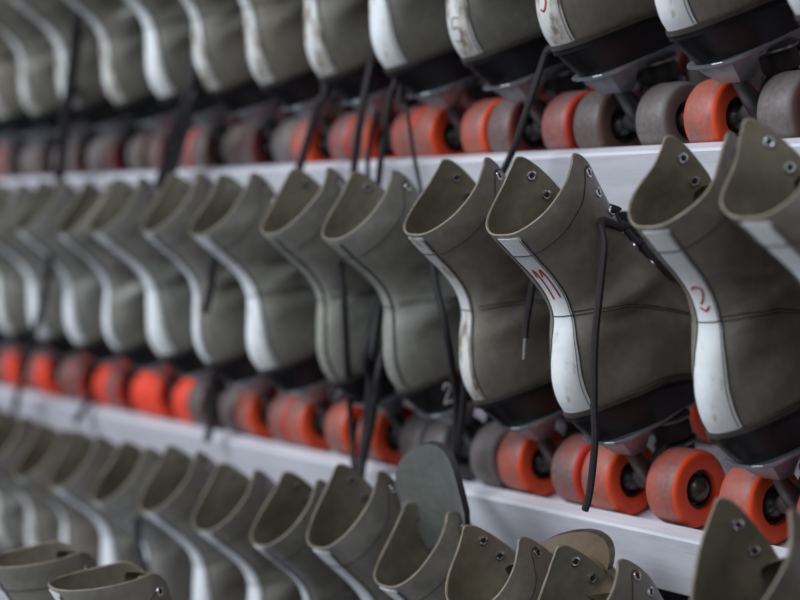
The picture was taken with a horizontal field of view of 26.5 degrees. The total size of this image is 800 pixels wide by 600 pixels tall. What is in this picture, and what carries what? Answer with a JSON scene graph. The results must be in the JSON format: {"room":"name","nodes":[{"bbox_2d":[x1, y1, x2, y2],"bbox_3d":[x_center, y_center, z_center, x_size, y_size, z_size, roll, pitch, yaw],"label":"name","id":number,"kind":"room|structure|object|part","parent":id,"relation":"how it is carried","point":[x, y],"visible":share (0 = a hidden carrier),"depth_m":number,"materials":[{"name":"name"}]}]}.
{"room":"roller skating rink","nodes":[
{"label":"roller skating rink","id":0,"kind":"room"},
{"bbox_2d":[515,212,689,599],"bbox_3d":[0.365,-0.093,2.088,0.080,2.700,5.400,1,2,-35],"label":"wall","id":1,"kind":"structure","parent":0,"point":[623,215],"depth_m":2.08,"materials":[{"name":"grey paint"}]},
{"bbox_3d":[-1.336,1.261,0.955,4.140,0.050,5.400,1,2,-35],"label":"floor","id":2,"kind":"structure","parent":0,"visible":0},
{"bbox_3d":[-0.416,0.904,1.861,0.580,0.671,1.150,1,2,-35],"label":"bench","id":3,"kind":"object","parent":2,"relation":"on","visible":0},
{"bbox_2d":[0,541,96,599],"bbox_3d":[-0.257,0.412,1.761,0.360,0.328,0.134,1,2,-31],"label":"skate","id":4,"kind":"object","parent":3,"relation":"on","point":[26,573],"visible":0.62,"depth_m":1.66,"materials":[{"name":"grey leather"}]},
{"bbox_2d":[48,561,171,599],"bbox_3d":[-0.171,0.417,1.660,0.360,0.328,0.134,1,2,-31],"label":"skate","id":5,"kind":"object","parent":3,"relation":"on","point":[121,580],"visible":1,"depth_m":1.58,"materials":[{"name":"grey leather"}]},
{"bbox_3d":[-1.140,0.167,3.813,0.389,2.000,0.030,1,2,-35],"label":"upright","id":6,"kind":"object","parent":2,"relation":"on","visible":0},
{"bbox_2d":[0,385,799,595],"bbox_3d":[-0.203,0.146,2.433,0.333,0.164,3.300,1,2,-35],"label":"display shelf","id":7,"kind":"object","parent":6,"relation":"attached to","point":[666,552],"visible":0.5,"depth_m":1.76,"materials":[{"name":"white metal"}]},
{"bbox_2d":[0,348,14,387],"bbox_3d":[-0.645,-0.017,2.869,0.432,0.325,0.134,1,2,-35],"label":"skate","id":8,"kind":"object","parent":7,"relation":"on","point":[4,353],"visible":0.04,"depth_m":2.80,"materials":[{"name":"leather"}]},
{"bbox_2d":[0,327,46,394],"bbox_3d":[-0.573,-0.011,2.764,0.433,0.324,0.137,1,2,-33],"label":"skate","id":9,"kind":"object","parent":7,"relation":"on","point":[13,363],"visible":0.06,"depth_m":2.72,"materials":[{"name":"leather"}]},
{"bbox_3d":[-0.538,0.043,2.790,0.268,0.035,0.072,-24,16,-32],"label":"plate","id":10,"kind":"part","parent":9,"relation":"part of","materials":[{"name":"metal"}]},
{"bbox_2d":[0,251,77,400],"bbox_3d":[-0.498,-0.011,2.661,0.430,0.334,0.134,1,2,-35],"label":"skate","id":11,"kind":"object","parent":7,"relation":"on","point":[52,372],"visible":0.16,"depth_m":2.58,"materials":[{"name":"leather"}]},
{"bbox_3d":[-0.465,0.048,2.687,0.268,0.035,0.072,-24,16,-32],"label":"plate","id":12,"kind":"part","parent":11,"relation":"part of","materials":[{"name":"metal"}]},
{"bbox_2d":[0,183,115,416],"bbox_3d":[-0.470,0.018,2.592,0.306,0.375,0.426,3,2,41],"label":"skate","id":13,"kind":"object","parent":7,"relation":"on","point":[44,281],"visible":0.33,"depth_m":2.47,"materials":[{"name":"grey leather"}]},
{"bbox_3d":[-0.392,0.053,2.584,0.268,0.035,0.072,-25,16,-33],"label":"plate","id":14,"kind":"part","parent":13,"relation":"part of","materials":[{"name":"metal"}]},
{"bbox_2d":[14,179,157,417],"bbox_3d":[-0.351,0.001,2.455,0.426,0.330,0.137,1,2,-33],"label":"skate","id":15,"kind":"object","parent":7,"relation":"on","point":[38,222],"visible":0.32,"depth_m":2.37,"materials":[{"name":"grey leather"}]},
{"bbox_3d":[-0.319,0.058,2.479,0.268,0.035,0.072,-24,16,-32],"label":"plate","id":16,"kind":"part","parent":15,"relation":"part of","materials":[{"name":"metal"}]},
{"bbox_2d":[57,182,197,425],"bbox_3d":[-0.306,0.018,2.349,0.383,0.347,0.335,2,2,10],"label":"skate","id":17,"kind":"object","parent":7,"relation":"on","point":[124,302],"visible":0.31,"depth_m":2.27,"materials":[{"name":"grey leather"}]},
{"bbox_3d":[-0.245,0.063,2.374,0.268,0.035,0.072,-24,16,-31],"label":"plate","id":18,"kind":"part","parent":17,"relation":"part of","materials":[{"name":"metal"}]},
{"bbox_2d":[88,176,249,436],"bbox_3d":[-0.208,0.011,2.244,0.435,0.330,0.134,1,2,-36],"label":"skate","id":19,"kind":"object","parent":7,"relation":"on","point":[117,222],"visible":0.34,"depth_m":2.16,"materials":[{"name":"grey leather"}]},
{"bbox_3d":[-0.174,0.067,2.273,0.268,0.035,0.072,-25,16,-33],"label":"plate","id":20,"kind":"part","parent":19,"relation":"part of","materials":[{"name":"metal"}]},
{"bbox_2d":[142,173,297,446],"bbox_3d":[-0.135,0.017,2.147,0.428,0.336,0.146,1,2,-33],"label":"skate","id":21,"kind":"object","parent":7,"relation":"on","point":[219,299],"visible":0.37,"depth_m":2.06,"materials":[{"name":"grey leather"}]},
{"bbox_3d":[-0.099,0.072,2.166,0.268,0.035,0.072,-24,16,-31],"label":"plate","id":22,"kind":"part","parent":21,"relation":"part of","materials":[{"name":"metal"}]},
{"bbox_2d":[189,172,363,458],"bbox_3d":[-0.059,0.021,2.040,0.428,0.330,0.134,1,2,-36],"label":"skate","id":23,"kind":"object","parent":7,"relation":"on","point":[281,302],"visible":0.38,"depth_m":1.96,"materials":[{"name":"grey leather"}]},
{"bbox_3d":[-0.028,0.077,2.066,0.268,0.035,0.072,-25,16,-33],"label":"plate","id":24,"kind":"part","parent":23,"relation":"part of","materials":[{"name":"metal"}]},
{"bbox_2d":[261,167,433,478],"bbox_3d":[0.031,0.048,1.907,0.430,0.375,0.154,0,2,-42],"label":"skate","id":25,"kind":"object","parent":7,"relation":"on","point":[349,312],"visible":0.47,"depth_m":1.82,"materials":[{"name":"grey leather"}]},
{"bbox_3d":[0.063,0.083,1.937,0.268,0.035,0.072,-24,16,-31],"label":"plate","id":26,"kind":"part","parent":25,"relation":"part of","materials":[{"name":"metal"}]},
{"bbox_2d":[322,170,563,490],"bbox_3d":[0.109,0.040,1.801,0.169,0.336,0.422,3,2,43],"label":"skate","id":27,"kind":"object","parent":7,"relation":"on","point":[364,226],"visible":0.36,"depth_m":1.72,"materials":[{"name":"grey leather"}]},
{"bbox_3d":[0.136,0.088,1.833,0.268,0.035,0.072,-24,16,-31],"label":"plate","id":28,"kind":"part","parent":27,"relation":"part of","materials":[{"name":"metal"}]},
{"bbox_2d":[403,157,709,507],"bbox_3d":[0.177,0.035,1.700,0.431,0.333,0.139,1,2,-37],"label":"skate","id":29,"kind":"object","parent":7,"relation":"on","point":[504,339],"visible":0.52,"depth_m":1.62,"materials":[{"name":"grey leather"}]},
{"bbox_3d":[0.210,0.093,1.727,0.268,0.035,0.072,-24,16,-31],"label":"plate","id":30,"kind":"part","parent":29,"relation":"part of","materials":[{"name":"metal"}]},
{"bbox_2d":[564,417,582,434],"bbox_3d":[0.185,0.127,1.712,0.041,0.052,0.041,-24,16,-31],"label":"cushion","id":31,"kind":"object","parent":29,"relation":"on","point":[570,429],"depth_m":1.70,"materials":[{"name":"rubber"}]},
{"bbox_2d":[486,153,724,527],"bbox_3d":[0.252,0.040,1.594,0.431,0.333,0.136,1,2,-39],"label":"skate","id":32,"kind":"object","parent":7,"relation":"on","point":[620,332],"visible":0.82,"depth_m":1.52,"materials":[{"name":"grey leather"}]},
{"bbox_3d":[0.284,0.098,1.623,0.268,0.035,0.072,-25,16,-33],"label":"plate","id":33,"kind":"part","parent":32,"relation":"part of","materials":[{"name":"metal"}]},
{"bbox_2d":[653,408,696,449],"bbox_3d":[0.260,0.132,1.606,0.041,0.052,0.041,-25,16,-33],"label":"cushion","id":34,"kind":"object","parent":32,"relation":"on","point":[676,431],"depth_m":1.59,"materials":[{"name":"rubber"}]},
{"bbox_2d":[628,131,799,544],"bbox_3d":[0.354,0.042,1.448,0.434,0.344,0.134,1,2,-36],"label":"skate","id":35,"kind":"object","parent":7,"relation":"on","point":[744,304],"visible":0.81,"depth_m":1.36,"materials":[{"name":"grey leather"}]},
{"bbox_3d":[0.387,0.105,1.476,0.268,0.035,0.072,-25,16,-33],"label":"plate","id":36,"kind":"part","parent":35,"relation":"part of","materials":[{"name":"metal"}]},
{"bbox_2d":[720,118,799,282],"bbox_3d":[0.438,0.042,1.327,0.434,0.352,0.141,1,2,-33],"label":"skate","id":37,"kind":"object","parent":7,"relation":"on","point":[760,193],"visible":1,"depth_m":1.28,"materials":[{"name":"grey leather"}]},
{"bbox_2d":[0,138,799,211],"bbox_3d":[-0.193,-0.201,2.424,0.332,0.170,3.300,1,2,-35],"label":"display shelf","id":38,"kind":"object","parent":6,"relation":"attached to","point":[618,171],"visible":0.02,"depth_m":1.75,"materials":[{"name":"white metal"}]},
{"bbox_2d":[0,134,58,178],"bbox_3d":[-0.670,-0.351,2.906,0.433,0.318,0.134,1,2,-36],"label":"skate","id":39,"kind":"object","parent":38,"relation":"on","point":[2,148],"visible":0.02,"depth_m":2.85,"materials":[{"name":"green leather"}]},
{"bbox_2d":[0,123,104,178],"bbox_3d":[-0.595,-0.350,2.798,0.435,0.326,0.134,1,2,-36],"label":"skate","id":40,"kind":"object","parent":38,"relation":"on","point":[14,160],"visible":0.1,"depth_m":2.78,"materials":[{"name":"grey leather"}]},
{"bbox_3d":[-0.559,-0.298,2.827,0.268,0.035,0.072,-28,18,-32],"label":"plate","id":41,"kind":"part","parent":40,"relation":"part of","materials":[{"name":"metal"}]},
{"bbox_2d":[90,130,100,137],"bbox_3d":[-0.518,-0.297,2.856,0.041,0.052,0.041,-28,18,-32],"label":"cushion","id":42,"kind":"object","parent":40,"relation":"on","point":[96,133],"depth_m":2.85,"materials":[{"name":"rubber"}]},
{"bbox_2d":[0,33,143,176],"bbox_3d":[-0.522,-0.343,2.693,0.435,0.322,0.134,1,2,-36],"label":"skate","id":43,"kind":"object","parent":38,"relation":"on","point":[14,114],"visible":0.19,"depth_m":2.63,"materials":[{"name":"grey leather"}]},
{"bbox_3d":[-0.485,-0.293,2.722,0.268,0.035,0.072,-28,18,-32],"label":"plate","id":44,"kind":"part","parent":43,"relation":"part of","materials":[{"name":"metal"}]},
{"bbox_2d":[130,124,137,133],"bbox_3d":[-0.444,-0.292,2.751,0.041,0.052,0.041,-28,18,-32],"label":"cushion","id":45,"kind":"object","parent":43,"relation":"on","point":[133,128],"depth_m":2.75,"materials":[{"name":"rubber"}]},
{"bbox_2d":[0,0,192,174],"bbox_3d":[-0.445,-0.336,2.588,0.431,0.318,0.134,1,2,-35],"label":"skate","id":46,"kind":"object","parent":38,"relation":"on","point":[34,48],"visible":0.36,"depth_m":2.50,"materials":[{"name":"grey leather"}]},
{"bbox_3d":[-0.410,-0.288,2.615,0.268,0.035,0.072,-28,18,-31],"label":"plate","id":47,"kind":"part","parent":46,"relation":"part of","materials":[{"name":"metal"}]},
{"bbox_2d":[9,0,238,187],"bbox_3d":[-0.382,-0.325,2.488,0.227,0.332,0.424,3,2,41],"label":"skate","id":48,"kind":"object","parent":38,"relation":"on","point":[83,93],"visible":0.41,"depth_m":2.40,"materials":[{"name":"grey leather"}]},
{"bbox_3d":[-0.333,-0.283,2.506,0.268,0.035,0.072,-28,18,-32],"label":"plate","id":49,"kind":"part","parent":48,"relation":"part of","materials":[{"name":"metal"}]},
{"bbox_2d":[64,0,288,170],"bbox_3d":[-0.284,-0.326,2.356,0.435,0.320,0.134,1,2,-36],"label":"skate","id":50,"kind":"object","parent":38,"relation":"on","point":[119,30],"visible":0.31,"depth_m":2.27,"materials":[{"name":"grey leather"}]},
{"bbox_3d":[-0.248,-0.278,2.384,0.268,0.035,0.072,-28,18,-31],"label":"plate","id":51,"kind":"part","parent":50,"relation":"part of","materials":[{"name":"metal"}]},
{"bbox_2d":[125,0,339,190],"bbox_3d":[-0.207,-0.309,2.248,0.188,0.356,0.425,3,2,41],"label":"skate","id":52,"kind":"object","parent":38,"relation":"on","point":[171,69],"visible":0.35,"depth_m":2.17,"materials":[{"name":"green leather"}]},
{"bbox_3d":[-0.173,-0.273,2.279,0.268,0.035,0.072,-28,18,-32],"label":"plate","id":53,"kind":"part","parent":52,"relation":"part of","materials":[{"name":"metal"}]},
{"bbox_2d":[180,0,396,165],"bbox_3d":[-0.135,-0.318,2.146,0.432,0.324,0.134,1,2,-36],"label":"skate","id":54,"kind":"object","parent":38,"relation":"on","point":[219,55],"visible":0.36,"depth_m":2.07,"materials":[{"name":"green leather"}]},
{"bbox_3d":[-0.100,-0.268,2.174,0.268,0.035,0.072,-28,18,-32],"label":"plate","id":55,"kind":"part","parent":54,"relation":"part of","materials":[{"name":"metal"}]},
{"bbox_2d":[287,111,300,118],"bbox_3d":[-0.123,-0.232,2.159,0.041,0.052,0.041,-28,18,-32],"label":"cushion","id":56,"kind":"object","parent":54,"relation":"on","point":[290,114],"depth_m":2.15,"materials":[{"name":"rubber"}]},
{"bbox_2d":[238,0,405,170],"bbox_3d":[-0.056,-0.280,2.028,0.438,0.382,0.163,0,2,-43],"label":"skate","id":57,"kind":"object","parent":38,"relation":"on","point":[277,57],"visible":0.41,"depth_m":1.97,"materials":[{"name":"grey leather"}]},
{"bbox_3d":[-0.025,-0.263,2.068,0.268,0.035,0.072,-28,18,-32],"label":"plate","id":58,"kind":"part","parent":57,"relation":"part of","materials":[{"name":"metal"}]},
{"bbox_2d":[343,105,357,113],"bbox_3d":[-0.048,-0.227,2.053,0.041,0.052,0.041,-28,18,-32],"label":"cushion","id":59,"kind":"object","parent":57,"relation":"on","point":[347,108],"depth_m":2.04,"materials":[{"name":"rubber"}]},
{"bbox_2d":[303,0,474,185],"bbox_3d":[0.023,-0.287,1.924,0.430,0.355,0.166,0,2,-43],"label":"skate","id":60,"kind":"object","parent":38,"relation":"on","point":[338,44],"visible":0.37,"depth_m":1.86,"materials":[{"name":"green leather"}]},
{"bbox_3d":[0.048,-0.258,1.964,0.268,0.035,0.072,-28,18,-32],"label":"plate","id":61,"kind":"part","parent":60,"relation":"part of","materials":[{"name":"metal"}]},
{"bbox_2d":[403,90,426,107],"bbox_3d":[0.025,-0.223,1.949,0.041,0.052,0.041,-28,18,-32],"label":"cushion","id":62,"kind":"object","parent":60,"relation":"on","point":[412,102],"depth_m":1.93,"materials":[{"name":"rubber"}]},
{"bbox_2d":[464,87,472,99],"bbox_3d":[0.089,-0.256,1.993,0.041,0.052,0.041,-28,18,-32],"label":"cushion","id":63,"kind":"object","parent":60,"relation":"on","point":[468,95],"depth_m":1.99,"materials":[{"name":"rubber"}]},
{"bbox_2d":[369,0,595,193],"bbox_3d":[0.084,-0.281,1.831,0.435,0.366,0.134,1,2,-37],"label":"skate","id":64,"kind":"object","parent":38,"relation":"on","point":[411,39],"visible":0.49,"depth_m":1.77,"materials":[{"name":"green leather"}]},
{"bbox_3d":[0.121,-0.253,1.860,0.268,0.035,0.072,-28,18,-32],"label":"plate","id":65,"kind":"part","parent":64,"relation":"part of","materials":[{"name":"metal"}]},
{"bbox_2d":[471,79,504,103],"bbox_3d":[0.098,-0.218,1.845,0.041,0.052,0.041,-28,18,-32],"label":"cushion","id":66,"kind":"object","parent":64,"relation":"on","point":[477,85],"depth_m":1.83,"materials":[{"name":"rubber"}]},
{"bbox_2d":[542,79,554,97],"bbox_3d":[0.162,-0.252,1.890,0.041,0.052,0.041,-28,18,-32],"label":"cushion","id":67,"kind":"object","parent":64,"relation":"on","point":[547,92],"depth_m":1.88,"materials":[{"name":"rubber"}]},
{"bbox_2d":[445,0,689,174],"bbox_3d":[0.168,-0.288,1.716,0.431,0.334,0.153,0,2,-43],"label":"skate","id":68,"kind":"object","parent":38,"relation":"on","point":[503,42],"visible":0.44,"depth_m":1.66,"materials":[{"name":"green leather"}]},
{"bbox_3d":[0.198,-0.248,1.751,0.268,0.035,0.072,-28,18,-32],"label":"plate","id":69,"kind":"part","parent":68,"relation":"part of","materials":[{"name":"metal"}]},
{"bbox_2d":[550,67,590,98],"bbox_3d":[0.175,-0.212,1.736,0.041,0.052,0.041,-28,18,-32],"label":"cushion","id":70,"kind":"object","parent":68,"relation":"on","point":[561,81],"depth_m":1.72,"materials":[{"name":"rubber"}]},
{"bbox_2d":[632,70,642,89],"bbox_3d":[0.239,-0.246,1.781,0.041,0.052,0.041,-28,18,-32],"label":"cushion","id":71,"kind":"object","parent":68,"relation":"on","point":[639,79],"depth_m":1.78,"materials":[{"name":"rubber"}]},
{"bbox_2d":[535,0,799,148],"bbox_3d":[0.237,-0.291,1.611,0.439,0.321,0.134,1,2,-36],"label":"skate","id":72,"kind":"object","parent":38,"relation":"on","point":[605,43],"visible":0.5,"depth_m":1.56,"materials":[{"name":"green leather"}]},
{"bbox_3d":[0.275,-0.242,1.641,0.268,0.035,0.072,-28,18,-32],"label":"plate","id":73,"kind":"part","parent":72,"relation":"part of","materials":[{"name":"metal"}]},
{"bbox_2d":[642,51,684,91],"bbox_3d":[0.252,-0.207,1.626,0.041,0.052,0.041,-28,18,-32],"label":"cushion","id":74,"kind":"object","parent":72,"relation":"on","point":[662,67],"depth_m":1.61,"materials":[{"name":"rubber"}]},
{"bbox_2d":[654,0,799,142],"bbox_3d":[0.327,-0.285,1.491,0.431,0.320,0.134,1,2,-36],"label":"skate","id":75,"kind":"object","parent":38,"relation":"on","point":[724,40],"visible":0.92,"depth_m":1.44,"materials":[{"name":"green leather"}]},
{"bbox_3d":[0.361,-0.237,1.519,0.268,0.035,0.072,-28,18,-32],"label":"plate","id":76,"kind":"part","parent":75,"relation":"part of","materials":[{"name":"metal"}]},
{"bbox_2d":[759,37,799,81],"bbox_3d":[0.338,-0.202,1.503,0.041,0.052,0.041,-28,18,-32],"label":"cushion","id":77,"kind":"object","parent":75,"relation":"on","point":[781,56],"depth_m":1.49,"materials":[{"name":"rubber"}]},
{"bbox_2d":[787,0,799,25],"bbox_3d":[0.408,-0.281,1.375,0.430,0.322,0.137,1,2,-34],"label":"skate","id":78,"kind":"object","parent":38,"relation":"on","point":[794,4],"visible":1,"depth_m":1.31,"materials":[{"name":"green leather"}]},
{"bbox_3d":[-0.209,0.468,2.445,0.345,0.060,3.300,-24,16,-32],"label":"display shelf","id":79,"kind":"object","parent":6,"relation":"attached to","visible":0},
{"bbox_2d":[0,408,26,551],"bbox_3d":[-0.502,0.320,2.660,0.430,0.331,0.136,1,2,-34],"label":"skate","id":80,"kind":"object","parent":79,"relation":"on","point":[12,508],"visible":0.06,"depth_m":2.57,"materials":[{"name":"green leather"}]},
{"bbox_2d":[0,412,61,545],"bbox_3d":[-0.430,0.328,2.556,0.433,0.326,0.135,1,2,-34],"label":"skate","id":81,"kind":"object","parent":79,"relation":"on","point":[43,523],"visible":0.27,"depth_m":2.46,"materials":[{"name":"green leather"}]},
{"bbox_2d":[14,424,100,566],"bbox_3d":[-0.356,0.335,2.450,0.434,0.322,0.139,1,2,-37],"label":"skate","id":82,"kind":"object","parent":79,"relation":"on","point":[34,468],"visible":0.28,"depth_m":2.35,"materials":[{"name":"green leather"}]},
{"bbox_2d":[49,431,139,566],"bbox_3d":[-0.283,0.338,2.349,0.431,0.324,0.134,1,2,-36],"label":"skate","id":83,"kind":"object","parent":79,"relation":"on","point":[83,460],"visible":0.3,"depth_m":2.25,"materials":[{"name":"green leather"}]},
{"bbox_2d":[92,441,192,599],"bbox_3d":[-0.209,0.344,2.244,0.431,0.324,0.134,1,2,-33],"label":"skate","id":84,"kind":"object","parent":79,"relation":"on","point":[118,491],"visible":0.25,"depth_m":2.15,"materials":[{"name":"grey leather"}]},
{"bbox_2d":[133,445,247,599],"bbox_3d":[-0.138,0.344,2.136,0.394,0.334,0.265,1,2,-9],"label":"skate","id":85,"kind":"object","parent":79,"relation":"on","point":[171,495],"visible":0.41,"depth_m":2.04,"materials":[{"name":"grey leather"}]},
{"bbox_2d":[192,463,302,599],"bbox_3d":[-0.059,0.352,2.033,0.428,0.327,0.134,1,2,-36],"label":"skate","id":86,"kind":"object","parent":79,"relation":"on","point":[225,515],"visible":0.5,"depth_m":1.94,"materials":[{"name":"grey leather"}]},
{"bbox_2d":[250,471,360,599],"bbox_3d":[0.012,0.353,1.926,0.435,0.335,0.140,1,2,-37],"label":"skate","id":87,"kind":"object","parent":79,"relation":"on","point":[279,531],"visible":0.37,"depth_m":1.82,"materials":[{"name":"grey leather"}]},
{"bbox_2d":[306,464,402,599],"bbox_3d":[0.083,0.347,1.824,0.437,0.356,0.134,1,2,-36],"label":"skate","id":88,"kind":"object","parent":79,"relation":"on","point":[352,522],"visible":0.42,"depth_m":1.70,"materials":[{"name":"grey leather"}]},
{"bbox_2d":[445,525,552,599],"bbox_3d":[0.226,0.371,1.623,0.434,0.328,0.134,1,2,-36],"label":"skate","id":89,"kind":"object","parent":79,"relation":"on","point":[482,567],"visible":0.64,"depth_m":1.54,"materials":[{"name":"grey leather"}]},
{"bbox_2d":[374,441,672,599],"bbox_3d":[0.156,0.333,1.729,0.427,0.393,0.134,1,2,-36],"label":"skate","id":90,"kind":"object","parent":79,"relation":"on","point":[414,563],"visible":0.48,"depth_m":1.64,"materials":[{"name":"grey leather"}]},
{"bbox_2d":[537,528,663,599],"bbox_3d":[0.289,0.373,1.540,0.426,0.330,0.166,1,2,-27],"label":"skate","id":91,"kind":"object","parent":79,"relation":"on","point":[581,567],"visible":1,"depth_m":1.46,"materials":[{"name":"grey leather"}]},
{"bbox_2d":[690,497,799,599],"bbox_3d":[0.404,0.348,1.355,0.451,0.397,0.134,1,2,-36],"label":"skate","id":92,"kind":"object","parent":79,"relation":"on","point":[735,560],"visible":1,"depth_m":1.28,"materials":[{"name":"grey leather"}]}
]}

